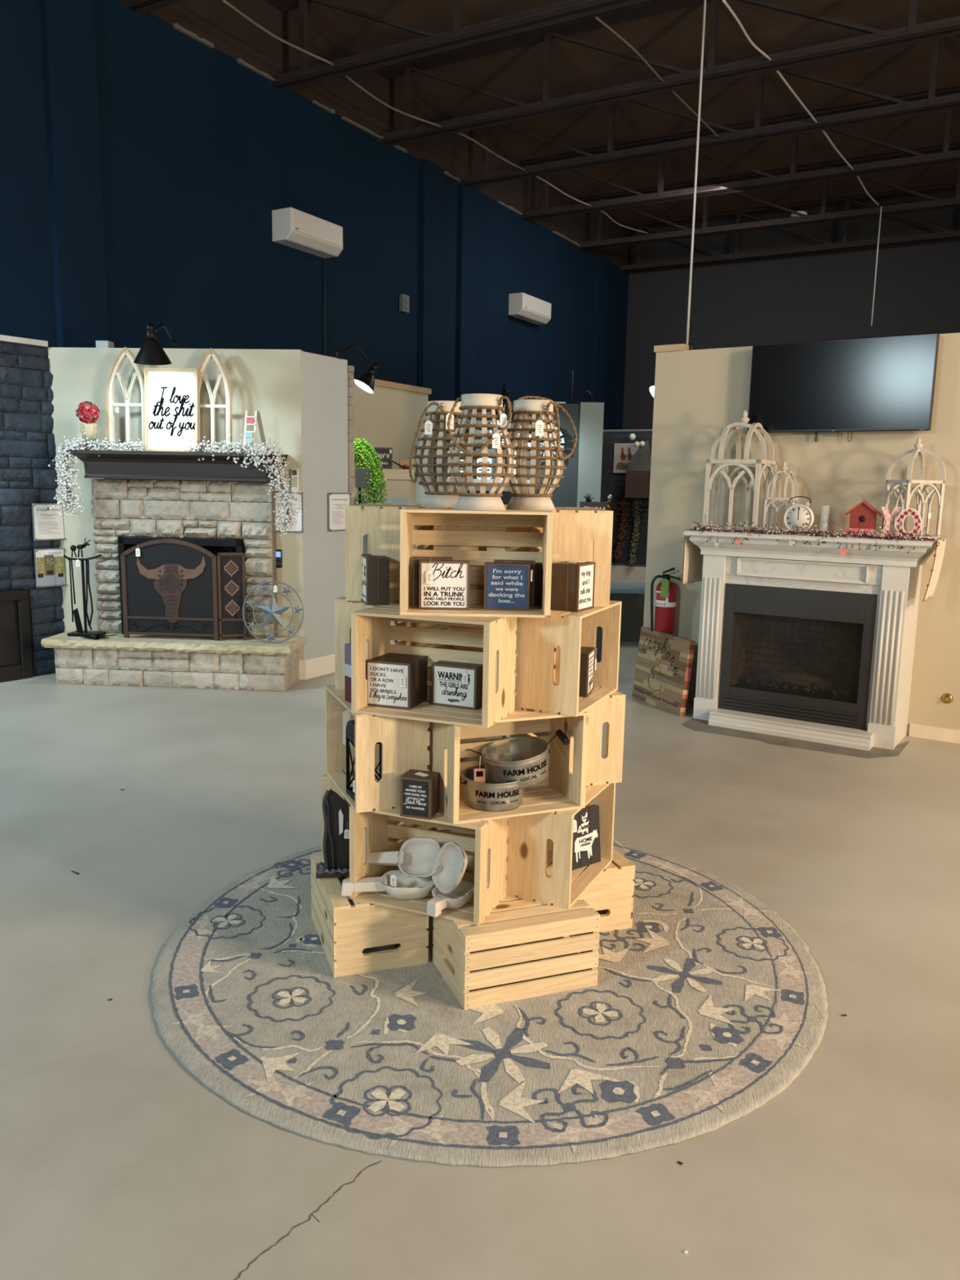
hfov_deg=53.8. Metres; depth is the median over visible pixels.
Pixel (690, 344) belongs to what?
gooseneck lamp
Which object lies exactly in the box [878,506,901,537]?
letter
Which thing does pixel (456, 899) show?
bowl
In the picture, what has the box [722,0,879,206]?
cable
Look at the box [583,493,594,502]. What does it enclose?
succulent
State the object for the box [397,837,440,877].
bowl
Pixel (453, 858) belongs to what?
dough bowl
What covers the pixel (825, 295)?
wall
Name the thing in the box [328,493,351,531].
acrylic sign holder
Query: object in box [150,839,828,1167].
round rug
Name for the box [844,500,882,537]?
birdhouse
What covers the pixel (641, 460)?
shade
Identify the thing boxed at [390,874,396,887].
price tag
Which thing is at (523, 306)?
air conditioner
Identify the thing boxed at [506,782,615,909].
wooden crate
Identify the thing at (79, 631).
fireplace tool set
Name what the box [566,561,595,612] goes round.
box sign
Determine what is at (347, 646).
block
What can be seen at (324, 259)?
pipe
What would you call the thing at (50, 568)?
picture
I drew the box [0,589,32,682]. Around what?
fireplace insert
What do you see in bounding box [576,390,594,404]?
wall lamp
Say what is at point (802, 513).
alarm clock
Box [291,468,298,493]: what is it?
remote control
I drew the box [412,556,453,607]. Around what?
box sign
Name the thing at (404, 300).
wall speaker
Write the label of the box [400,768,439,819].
box sign
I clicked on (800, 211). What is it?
ceiling lamp
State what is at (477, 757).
wooden crate
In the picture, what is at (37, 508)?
print
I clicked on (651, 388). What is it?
gooseneck lamp
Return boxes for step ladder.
[235,410,269,453]
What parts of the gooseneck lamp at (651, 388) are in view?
lamp shade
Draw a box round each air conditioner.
[271,207,342,257]
[508,292,551,324]
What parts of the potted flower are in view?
pot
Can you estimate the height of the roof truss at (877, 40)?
0.750 m
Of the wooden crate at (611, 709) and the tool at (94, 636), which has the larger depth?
the tool at (94, 636)
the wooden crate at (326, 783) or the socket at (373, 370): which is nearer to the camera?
the wooden crate at (326, 783)
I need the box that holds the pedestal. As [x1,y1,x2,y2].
[595,626,602,662]
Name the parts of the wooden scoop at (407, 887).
handle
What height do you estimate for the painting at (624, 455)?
0.376 m
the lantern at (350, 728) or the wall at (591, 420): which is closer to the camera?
the lantern at (350, 728)
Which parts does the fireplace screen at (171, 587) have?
panel, panel, panel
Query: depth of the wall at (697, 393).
6.48 m
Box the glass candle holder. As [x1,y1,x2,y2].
[815,530,831,534]
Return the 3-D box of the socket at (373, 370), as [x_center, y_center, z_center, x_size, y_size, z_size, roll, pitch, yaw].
[-0.911,-2.321,8.124,0.104,0.117,0.068,-3,10,-25]
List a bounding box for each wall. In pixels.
[0,0,628,429]
[0,334,64,675]
[47,346,303,660]
[300,351,347,660]
[347,365,355,505]
[347,382,428,504]
[433,402,580,507]
[577,402,604,507]
[600,429,652,582]
[622,191,959,429]
[643,333,959,735]
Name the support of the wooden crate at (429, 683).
on the wooden crate at (477, 757)
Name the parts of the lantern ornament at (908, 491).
frame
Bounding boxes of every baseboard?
[299,659,304,679]
[304,653,334,679]
[908,723,959,743]
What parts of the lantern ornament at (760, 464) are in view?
frame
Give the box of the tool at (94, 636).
[79,633,115,639]
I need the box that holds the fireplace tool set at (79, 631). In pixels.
[62,537,106,636]
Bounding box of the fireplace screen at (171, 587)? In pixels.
[120,538,246,640]
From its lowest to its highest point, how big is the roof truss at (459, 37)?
0.750 m
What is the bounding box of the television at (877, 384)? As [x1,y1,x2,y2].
[746,333,939,441]
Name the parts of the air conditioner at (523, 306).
panel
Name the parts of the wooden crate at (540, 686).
panel, panel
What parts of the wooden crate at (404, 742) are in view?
panel, panel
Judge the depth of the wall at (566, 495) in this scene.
11.64 m
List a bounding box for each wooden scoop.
[341,869,434,900]
[367,837,440,877]
[426,880,474,917]
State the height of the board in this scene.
0.548 m
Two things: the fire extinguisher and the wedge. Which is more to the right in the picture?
the fire extinguisher
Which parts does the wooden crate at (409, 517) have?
panel, panel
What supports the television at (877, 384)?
attached to the wall at (697, 393)
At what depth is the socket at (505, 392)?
10.81 m
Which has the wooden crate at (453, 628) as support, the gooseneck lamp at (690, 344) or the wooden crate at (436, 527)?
the wooden crate at (436, 527)
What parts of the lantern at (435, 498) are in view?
rope handle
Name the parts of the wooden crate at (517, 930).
panel, panel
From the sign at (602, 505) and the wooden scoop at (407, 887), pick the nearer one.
the wooden scoop at (407, 887)
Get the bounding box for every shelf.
[66,449,288,481]
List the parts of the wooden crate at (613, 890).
panel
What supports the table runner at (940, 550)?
on the fireplace surround at (894, 574)
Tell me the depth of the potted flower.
7.24 m
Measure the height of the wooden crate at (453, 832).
0.242 m
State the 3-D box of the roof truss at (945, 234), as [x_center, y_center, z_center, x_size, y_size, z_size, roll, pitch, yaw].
[9.910,-6.226,12.924,17.000,0.750,0.220,6,11,30]
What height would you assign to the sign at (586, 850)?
0.207 m
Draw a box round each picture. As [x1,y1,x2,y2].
[35,555,65,586]
[613,443,638,472]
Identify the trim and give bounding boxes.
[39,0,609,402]
[172,22,579,246]
[373,378,431,394]
[653,343,692,352]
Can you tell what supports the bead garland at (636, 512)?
hanging from the wall at (612, 483)
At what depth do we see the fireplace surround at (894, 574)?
6.06 m
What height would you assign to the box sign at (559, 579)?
0.150 m
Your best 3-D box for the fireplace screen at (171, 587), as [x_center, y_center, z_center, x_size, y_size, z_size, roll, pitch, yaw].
[-2.305,-0.390,7.356,0.965,0.781,0.067,1,9,1]
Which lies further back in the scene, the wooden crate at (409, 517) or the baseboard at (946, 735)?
the baseboard at (946, 735)
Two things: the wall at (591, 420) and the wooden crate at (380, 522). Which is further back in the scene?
the wall at (591, 420)
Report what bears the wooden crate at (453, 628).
on the wooden crate at (611, 709)
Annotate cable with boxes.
[222,0,648,234]
[595,16,720,138]
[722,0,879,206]
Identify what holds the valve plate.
attached to the wall at (697, 393)
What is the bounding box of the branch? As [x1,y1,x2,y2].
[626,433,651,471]
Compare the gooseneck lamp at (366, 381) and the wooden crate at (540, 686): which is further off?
the gooseneck lamp at (366, 381)
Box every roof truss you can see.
[120,0,185,14]
[149,0,629,267]
[267,0,652,91]
[376,0,959,146]
[456,35,959,186]
[520,87,959,221]
[576,144,959,250]
[618,183,959,272]
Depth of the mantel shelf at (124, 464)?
7.20 m
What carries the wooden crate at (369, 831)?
on the wooden crate at (517, 930)
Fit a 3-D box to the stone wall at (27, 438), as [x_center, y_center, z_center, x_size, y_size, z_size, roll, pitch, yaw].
[-3.847,-0.977,7.213,0.185,2.642,1.672,8,12,36]
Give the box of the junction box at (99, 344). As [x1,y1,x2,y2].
[95,340,114,347]
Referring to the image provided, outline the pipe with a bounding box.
[323,257,326,355]
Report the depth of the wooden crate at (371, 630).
2.96 m
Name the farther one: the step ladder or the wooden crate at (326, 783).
the step ladder
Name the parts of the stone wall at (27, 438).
trim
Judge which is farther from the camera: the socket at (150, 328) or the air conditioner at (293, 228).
the air conditioner at (293, 228)
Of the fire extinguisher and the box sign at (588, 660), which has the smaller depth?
the box sign at (588, 660)
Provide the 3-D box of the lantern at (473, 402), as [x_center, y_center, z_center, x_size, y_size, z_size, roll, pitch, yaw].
[0.004,-0.573,2.906,0.224,0.345,0.233,0,9,-8]
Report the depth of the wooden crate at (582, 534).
3.14 m
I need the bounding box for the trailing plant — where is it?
[350,437,387,504]
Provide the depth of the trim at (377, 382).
10.31 m
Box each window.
[106,346,144,450]
[198,348,231,452]
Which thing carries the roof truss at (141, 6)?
attached to the ceiling
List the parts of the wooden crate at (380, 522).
panel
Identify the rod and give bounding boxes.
[571,370,573,401]
[685,0,706,345]
[871,206,881,325]
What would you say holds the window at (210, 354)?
on the mantel shelf at (124, 464)
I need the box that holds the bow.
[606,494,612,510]
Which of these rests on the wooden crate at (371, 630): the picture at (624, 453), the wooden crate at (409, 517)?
the wooden crate at (409, 517)
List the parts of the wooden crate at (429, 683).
panel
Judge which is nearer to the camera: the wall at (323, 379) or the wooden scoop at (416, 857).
the wooden scoop at (416, 857)
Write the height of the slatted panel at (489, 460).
0.260 m
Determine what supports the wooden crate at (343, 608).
on the wooden crate at (429, 683)
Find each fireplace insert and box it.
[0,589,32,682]
[718,582,877,729]
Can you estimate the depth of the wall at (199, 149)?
9.27 m
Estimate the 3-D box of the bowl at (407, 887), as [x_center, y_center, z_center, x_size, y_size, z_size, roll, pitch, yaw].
[-0.236,0.810,3.114,0.180,0.058,0.130,1,13,-2]
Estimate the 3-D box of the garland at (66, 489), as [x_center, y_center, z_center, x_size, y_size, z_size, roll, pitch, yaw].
[-2.913,-1.253,7.197,0.719,0.643,0.278,2,9,8]
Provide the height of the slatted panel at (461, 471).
0.370 m
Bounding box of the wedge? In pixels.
[391,460,411,469]
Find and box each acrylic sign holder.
[31,502,66,541]
[33,547,66,587]
[275,491,303,533]
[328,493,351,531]
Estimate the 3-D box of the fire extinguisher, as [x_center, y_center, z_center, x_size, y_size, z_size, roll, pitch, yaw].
[1.384,-0.291,7.059,0.160,0.505,0.181,-4,11,-29]
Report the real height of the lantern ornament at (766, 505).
0.478 m
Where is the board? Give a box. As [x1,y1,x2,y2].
[631,626,695,716]
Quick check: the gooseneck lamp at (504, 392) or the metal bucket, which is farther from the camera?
the gooseneck lamp at (504, 392)
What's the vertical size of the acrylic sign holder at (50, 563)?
0.309 m
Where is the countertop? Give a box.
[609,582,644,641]
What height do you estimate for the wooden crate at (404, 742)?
0.318 m
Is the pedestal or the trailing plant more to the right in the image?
the pedestal
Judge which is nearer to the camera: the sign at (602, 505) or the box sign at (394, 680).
the box sign at (394, 680)
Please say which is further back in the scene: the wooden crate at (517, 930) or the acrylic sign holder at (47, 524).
the acrylic sign holder at (47, 524)
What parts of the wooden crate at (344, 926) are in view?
panel, panel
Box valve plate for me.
[941,693,952,703]
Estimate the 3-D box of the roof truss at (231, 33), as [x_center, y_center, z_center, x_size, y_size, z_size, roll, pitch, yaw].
[-3.730,-5.479,6.627,0.181,0.720,25.451,6,11,30]
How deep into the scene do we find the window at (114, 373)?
7.32 m
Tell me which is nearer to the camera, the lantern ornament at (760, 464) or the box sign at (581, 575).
the box sign at (581, 575)
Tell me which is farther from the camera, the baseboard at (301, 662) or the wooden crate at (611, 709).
the baseboard at (301, 662)
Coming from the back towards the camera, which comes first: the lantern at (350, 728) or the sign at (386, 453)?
the sign at (386, 453)
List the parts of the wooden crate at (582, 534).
panel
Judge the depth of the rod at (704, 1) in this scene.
7.11 m
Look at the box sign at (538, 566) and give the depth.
3.06 m
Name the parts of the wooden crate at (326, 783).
panel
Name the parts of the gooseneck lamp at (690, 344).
gooseneck arm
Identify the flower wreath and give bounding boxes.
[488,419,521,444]
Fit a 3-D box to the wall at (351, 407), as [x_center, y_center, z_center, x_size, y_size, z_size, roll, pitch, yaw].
[-1.141,-1.023,8.087,0.142,2.546,0.068,6,11,30]
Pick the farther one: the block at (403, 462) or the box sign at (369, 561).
the block at (403, 462)
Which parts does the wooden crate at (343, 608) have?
panel, panel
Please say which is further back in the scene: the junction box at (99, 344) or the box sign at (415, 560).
the junction box at (99, 344)
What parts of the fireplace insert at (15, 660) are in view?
glass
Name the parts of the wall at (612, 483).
post, rail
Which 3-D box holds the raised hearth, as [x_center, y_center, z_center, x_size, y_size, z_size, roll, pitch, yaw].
[-2.391,0.161,7.505,1.959,0.357,0.544,2,9,4]
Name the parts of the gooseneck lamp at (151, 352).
lamp shade, gooseneck arm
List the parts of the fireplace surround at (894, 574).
moulding, panel moulding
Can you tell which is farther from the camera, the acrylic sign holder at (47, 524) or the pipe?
the pipe
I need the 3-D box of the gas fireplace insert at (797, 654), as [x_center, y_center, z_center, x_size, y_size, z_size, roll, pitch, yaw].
[2.153,0.076,6.374,0.973,0.871,0.330,7,11,33]
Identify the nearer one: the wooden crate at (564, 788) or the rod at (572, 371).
the wooden crate at (564, 788)
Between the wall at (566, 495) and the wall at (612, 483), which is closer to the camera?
the wall at (566, 495)
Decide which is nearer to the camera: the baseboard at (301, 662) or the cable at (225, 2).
the baseboard at (301, 662)
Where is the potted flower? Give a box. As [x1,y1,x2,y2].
[75,400,99,449]
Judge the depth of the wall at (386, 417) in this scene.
10.26 m
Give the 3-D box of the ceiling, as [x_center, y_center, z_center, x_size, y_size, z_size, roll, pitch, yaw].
[3.128,-6.769,12.556,34.000,0.150,41.000,1,9,0]
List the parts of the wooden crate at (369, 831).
panel, panel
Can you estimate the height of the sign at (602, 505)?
0.150 m
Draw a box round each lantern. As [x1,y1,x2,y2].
[346,720,381,801]
[408,400,477,507]
[444,393,516,511]
[500,395,577,510]
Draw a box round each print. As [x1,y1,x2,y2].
[36,508,59,533]
[332,498,346,524]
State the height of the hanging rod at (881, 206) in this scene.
1.252 m
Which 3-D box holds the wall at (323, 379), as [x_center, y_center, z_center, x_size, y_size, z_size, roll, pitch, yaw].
[-1.308,-0.999,7.801,0.100,2.590,0.585,6,11,30]
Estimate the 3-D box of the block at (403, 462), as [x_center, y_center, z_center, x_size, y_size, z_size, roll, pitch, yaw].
[-0.742,-1.786,9.532,0.135,0.146,0.136,0,9,-8]
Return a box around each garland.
[48,431,143,516]
[182,434,305,537]
[613,493,628,559]
[626,497,641,565]
[688,515,944,555]
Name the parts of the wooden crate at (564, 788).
panel, panel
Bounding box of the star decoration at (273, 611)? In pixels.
[242,581,303,643]
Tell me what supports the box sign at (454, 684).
in the wooden crate at (371, 630)
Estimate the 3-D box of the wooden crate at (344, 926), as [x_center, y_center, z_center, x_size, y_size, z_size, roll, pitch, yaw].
[-0.397,0.935,3.321,0.318,0.242,0.457,-2,10,-19]
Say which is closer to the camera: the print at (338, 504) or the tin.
the tin
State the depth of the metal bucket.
3.05 m
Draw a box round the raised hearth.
[40,629,307,690]
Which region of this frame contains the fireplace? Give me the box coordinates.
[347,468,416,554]
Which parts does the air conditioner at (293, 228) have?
panel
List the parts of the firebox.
glass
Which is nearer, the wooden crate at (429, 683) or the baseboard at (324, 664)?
the wooden crate at (429, 683)
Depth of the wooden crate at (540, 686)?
3.00 m
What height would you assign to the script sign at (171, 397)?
0.625 m
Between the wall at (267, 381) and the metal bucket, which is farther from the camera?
the wall at (267, 381)
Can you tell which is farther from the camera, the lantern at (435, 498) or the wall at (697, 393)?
the wall at (697, 393)
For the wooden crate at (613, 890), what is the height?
0.242 m
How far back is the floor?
2.71 m
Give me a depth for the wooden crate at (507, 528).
3.55 m
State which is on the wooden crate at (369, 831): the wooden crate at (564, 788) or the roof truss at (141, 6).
the wooden crate at (564, 788)
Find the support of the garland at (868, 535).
on the table runner at (940, 550)
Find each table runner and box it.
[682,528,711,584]
[889,537,946,601]
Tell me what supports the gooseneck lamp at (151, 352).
attached to the wall at (267, 381)
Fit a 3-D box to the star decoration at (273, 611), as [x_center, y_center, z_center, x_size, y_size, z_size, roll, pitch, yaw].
[-1.595,-0.213,7.293,0.483,0.481,0.064,2,9,5]
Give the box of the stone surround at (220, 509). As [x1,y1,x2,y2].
[91,479,277,637]
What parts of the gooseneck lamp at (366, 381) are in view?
gooseneck arm, lamp shade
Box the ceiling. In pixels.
[286,0,959,272]
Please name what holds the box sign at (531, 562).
in the wooden crate at (409, 517)
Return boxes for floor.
[0,641,959,1279]
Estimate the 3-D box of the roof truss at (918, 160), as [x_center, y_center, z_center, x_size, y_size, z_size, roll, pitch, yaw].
[7.989,-5.723,9.657,17.000,0.750,0.221,6,11,30]
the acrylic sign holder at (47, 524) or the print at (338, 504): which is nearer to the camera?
the acrylic sign holder at (47, 524)
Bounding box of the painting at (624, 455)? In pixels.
[615,447,633,469]
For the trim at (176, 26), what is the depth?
10.03 m
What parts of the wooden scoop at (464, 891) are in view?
handle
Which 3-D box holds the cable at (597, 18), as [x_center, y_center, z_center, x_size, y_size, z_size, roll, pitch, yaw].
[1.865,-5.455,9.333,0.058,0.020,3.259,7,11,32]
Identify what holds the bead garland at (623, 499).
hanging from the wall at (612, 483)
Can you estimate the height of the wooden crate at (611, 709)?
0.318 m
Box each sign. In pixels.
[143,368,199,452]
[361,554,377,605]
[365,653,427,710]
[366,447,392,468]
[373,555,389,604]
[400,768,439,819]
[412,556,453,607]
[418,560,470,609]
[431,660,483,710]
[484,562,533,610]
[493,560,534,608]
[533,562,542,606]
[550,560,573,611]
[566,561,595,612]
[571,804,600,870]
[578,646,596,697]
[579,501,606,509]
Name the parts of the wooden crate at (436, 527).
panel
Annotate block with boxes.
[344,643,351,702]
[399,455,413,469]
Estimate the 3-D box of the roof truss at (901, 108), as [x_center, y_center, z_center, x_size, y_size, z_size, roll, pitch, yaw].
[7.102,-5.491,8.149,17.000,0.750,0.220,6,11,30]
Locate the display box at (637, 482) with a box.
[624,470,650,497]
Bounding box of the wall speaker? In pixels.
[399,293,409,313]
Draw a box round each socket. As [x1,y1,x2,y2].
[145,324,155,339]
[368,362,379,376]
[502,389,509,399]
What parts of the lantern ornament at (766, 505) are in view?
frame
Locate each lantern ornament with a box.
[702,409,777,532]
[762,460,799,532]
[881,436,946,538]
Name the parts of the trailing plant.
planter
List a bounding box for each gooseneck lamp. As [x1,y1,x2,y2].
[133,322,181,364]
[332,345,379,393]
[495,382,513,421]
[648,385,654,397]
[688,342,692,350]
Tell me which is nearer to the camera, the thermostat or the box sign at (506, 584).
the box sign at (506, 584)
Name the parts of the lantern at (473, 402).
rope handle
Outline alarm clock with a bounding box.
[783,496,814,532]
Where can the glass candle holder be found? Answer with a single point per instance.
(819, 531)
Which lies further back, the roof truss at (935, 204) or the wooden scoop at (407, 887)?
the roof truss at (935, 204)
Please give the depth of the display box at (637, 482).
15.27 m
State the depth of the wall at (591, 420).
11.55 m
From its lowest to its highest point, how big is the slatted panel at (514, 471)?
0.420 m
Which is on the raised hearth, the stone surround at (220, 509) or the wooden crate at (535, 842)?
the stone surround at (220, 509)
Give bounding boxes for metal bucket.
[465,728,569,788]
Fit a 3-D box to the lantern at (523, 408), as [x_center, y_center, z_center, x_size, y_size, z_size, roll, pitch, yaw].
[0.181,-0.606,3.076,0.248,0.361,0.224,-2,10,-20]
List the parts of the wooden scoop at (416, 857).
handle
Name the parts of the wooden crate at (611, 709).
panel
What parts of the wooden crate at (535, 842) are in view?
panel, panel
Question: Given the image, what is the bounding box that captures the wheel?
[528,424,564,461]
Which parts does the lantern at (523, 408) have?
rope handle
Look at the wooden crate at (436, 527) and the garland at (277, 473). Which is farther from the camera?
the garland at (277, 473)
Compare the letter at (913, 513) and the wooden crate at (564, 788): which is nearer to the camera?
the wooden crate at (564, 788)
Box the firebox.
[117,536,244,638]
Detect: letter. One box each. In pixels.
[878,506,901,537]
[895,507,921,539]
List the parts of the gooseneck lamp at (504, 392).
lamp shade, gooseneck arm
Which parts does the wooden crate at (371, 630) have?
panel, panel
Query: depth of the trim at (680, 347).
6.88 m
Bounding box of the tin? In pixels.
[459,764,524,811]
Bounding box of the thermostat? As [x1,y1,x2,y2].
[275,549,282,568]
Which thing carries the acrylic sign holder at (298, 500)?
attached to the wall at (267, 381)
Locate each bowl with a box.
[381,870,434,900]
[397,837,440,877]
[431,840,467,893]
[431,880,474,909]
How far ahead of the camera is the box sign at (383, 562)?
3.09 m
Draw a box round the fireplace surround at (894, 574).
[683,530,946,751]
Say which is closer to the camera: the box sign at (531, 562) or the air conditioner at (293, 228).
the box sign at (531, 562)
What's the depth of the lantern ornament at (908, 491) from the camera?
5.84 m
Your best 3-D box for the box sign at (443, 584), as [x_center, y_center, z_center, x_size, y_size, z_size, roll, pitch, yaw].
[-0.111,-0.175,2.953,0.156,0.159,0.040,1,9,-1]
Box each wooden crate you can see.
[311,853,428,977]
[320,764,436,861]
[324,684,430,813]
[334,596,451,690]
[345,502,430,601]
[349,805,507,925]
[351,604,516,728]
[400,507,553,617]
[417,503,539,551]
[426,681,506,749]
[427,708,588,824]
[431,506,505,589]
[432,895,599,1009]
[435,827,475,873]
[451,625,555,668]
[459,755,482,780]
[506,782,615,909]
[509,686,625,786]
[514,600,622,716]
[530,506,613,606]
[546,848,635,937]
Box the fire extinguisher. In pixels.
[650,567,679,634]
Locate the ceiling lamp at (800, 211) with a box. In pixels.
[791,210,807,217]

